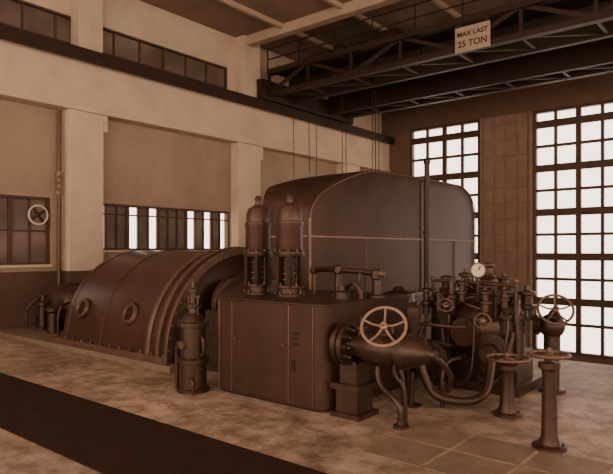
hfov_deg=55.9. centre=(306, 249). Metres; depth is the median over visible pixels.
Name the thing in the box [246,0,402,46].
ceiling beam
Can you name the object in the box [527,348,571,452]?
pedestal
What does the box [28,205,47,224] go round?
exhaust fan
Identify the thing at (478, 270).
pressure gauge
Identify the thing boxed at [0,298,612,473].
floor
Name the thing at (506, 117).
wall
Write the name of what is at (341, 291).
relay linkage
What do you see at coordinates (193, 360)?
pump
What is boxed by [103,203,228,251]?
window
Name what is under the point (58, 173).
downpipe
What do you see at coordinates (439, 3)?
ceiling beam
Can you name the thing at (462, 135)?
window
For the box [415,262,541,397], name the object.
assembly
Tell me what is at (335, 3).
ceiling beam
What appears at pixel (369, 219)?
housing
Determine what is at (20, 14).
window
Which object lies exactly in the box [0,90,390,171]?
trim
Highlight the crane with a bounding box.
[257,0,612,175]
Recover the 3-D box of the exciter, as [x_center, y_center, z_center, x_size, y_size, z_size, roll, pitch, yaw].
[-4.963,1.210,12.368,2.330,0.979,1.386,0,0,39]
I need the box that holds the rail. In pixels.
[0,23,393,144]
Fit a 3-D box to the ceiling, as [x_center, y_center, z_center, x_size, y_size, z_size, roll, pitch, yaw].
[3.539,-6.900,7.381,23.900,0.200,27.900,0,0,39]
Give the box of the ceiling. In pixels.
[140,0,519,60]
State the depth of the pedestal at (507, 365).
6.24 m
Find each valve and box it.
[244,196,272,294]
[274,193,304,296]
[329,306,453,430]
[533,294,574,394]
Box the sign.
[455,15,489,53]
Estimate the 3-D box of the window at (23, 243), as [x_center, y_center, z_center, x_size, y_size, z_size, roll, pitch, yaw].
[-7.282,-0.420,12.427,0.290,1.640,3.600,0,0,39]
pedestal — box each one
[205,277,276,371]
[484,352,530,418]
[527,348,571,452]
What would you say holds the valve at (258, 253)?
on the enclosure
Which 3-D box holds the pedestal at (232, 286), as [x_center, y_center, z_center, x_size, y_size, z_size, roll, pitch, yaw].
[-0.781,1.115,8.794,1.070,1.370,1.100,0,0,39]
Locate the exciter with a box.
[25,283,79,335]
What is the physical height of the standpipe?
3.300 m
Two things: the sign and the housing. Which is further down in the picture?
the housing
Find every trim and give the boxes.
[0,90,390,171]
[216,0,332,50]
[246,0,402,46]
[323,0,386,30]
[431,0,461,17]
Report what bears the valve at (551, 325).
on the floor
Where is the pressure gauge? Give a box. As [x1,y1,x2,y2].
[470,262,486,287]
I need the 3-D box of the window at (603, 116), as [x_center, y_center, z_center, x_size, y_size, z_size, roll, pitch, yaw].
[9.544,-0.690,20.268,3.060,8.780,0.200,0,0,39]
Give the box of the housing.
[263,170,475,302]
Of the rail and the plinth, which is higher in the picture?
the rail
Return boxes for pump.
[175,277,209,394]
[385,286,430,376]
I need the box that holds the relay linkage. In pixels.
[310,265,385,298]
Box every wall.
[0,0,388,328]
[381,72,612,364]
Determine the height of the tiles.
0.008 m
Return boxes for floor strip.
[0,373,327,473]
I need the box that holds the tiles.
[361,423,612,473]
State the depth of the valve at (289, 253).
7.43 m
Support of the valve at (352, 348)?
on the floor
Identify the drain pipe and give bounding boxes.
[389,303,495,408]
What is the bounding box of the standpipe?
[423,158,430,296]
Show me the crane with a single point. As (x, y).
(533, 42)
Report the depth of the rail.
15.51 m
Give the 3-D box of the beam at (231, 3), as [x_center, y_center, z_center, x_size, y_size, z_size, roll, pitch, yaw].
[-4.013,-6.729,13.390,0.100,0.138,27.600,0,0,39]
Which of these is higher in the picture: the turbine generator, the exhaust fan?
the exhaust fan
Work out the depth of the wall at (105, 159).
15.37 m
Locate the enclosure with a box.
[217,289,409,411]
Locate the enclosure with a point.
(271, 348)
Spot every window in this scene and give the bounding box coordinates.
[0,0,226,88]
[0,195,52,267]
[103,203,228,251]
[410,119,479,261]
[533,99,612,359]
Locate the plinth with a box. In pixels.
[0,326,179,373]
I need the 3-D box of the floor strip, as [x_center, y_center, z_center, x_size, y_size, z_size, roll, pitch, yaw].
[-0.650,1.794,4.565,18.800,0.012,1.130,0,0,39]
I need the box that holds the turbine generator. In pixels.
[51,247,244,364]
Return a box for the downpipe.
[56,111,61,284]

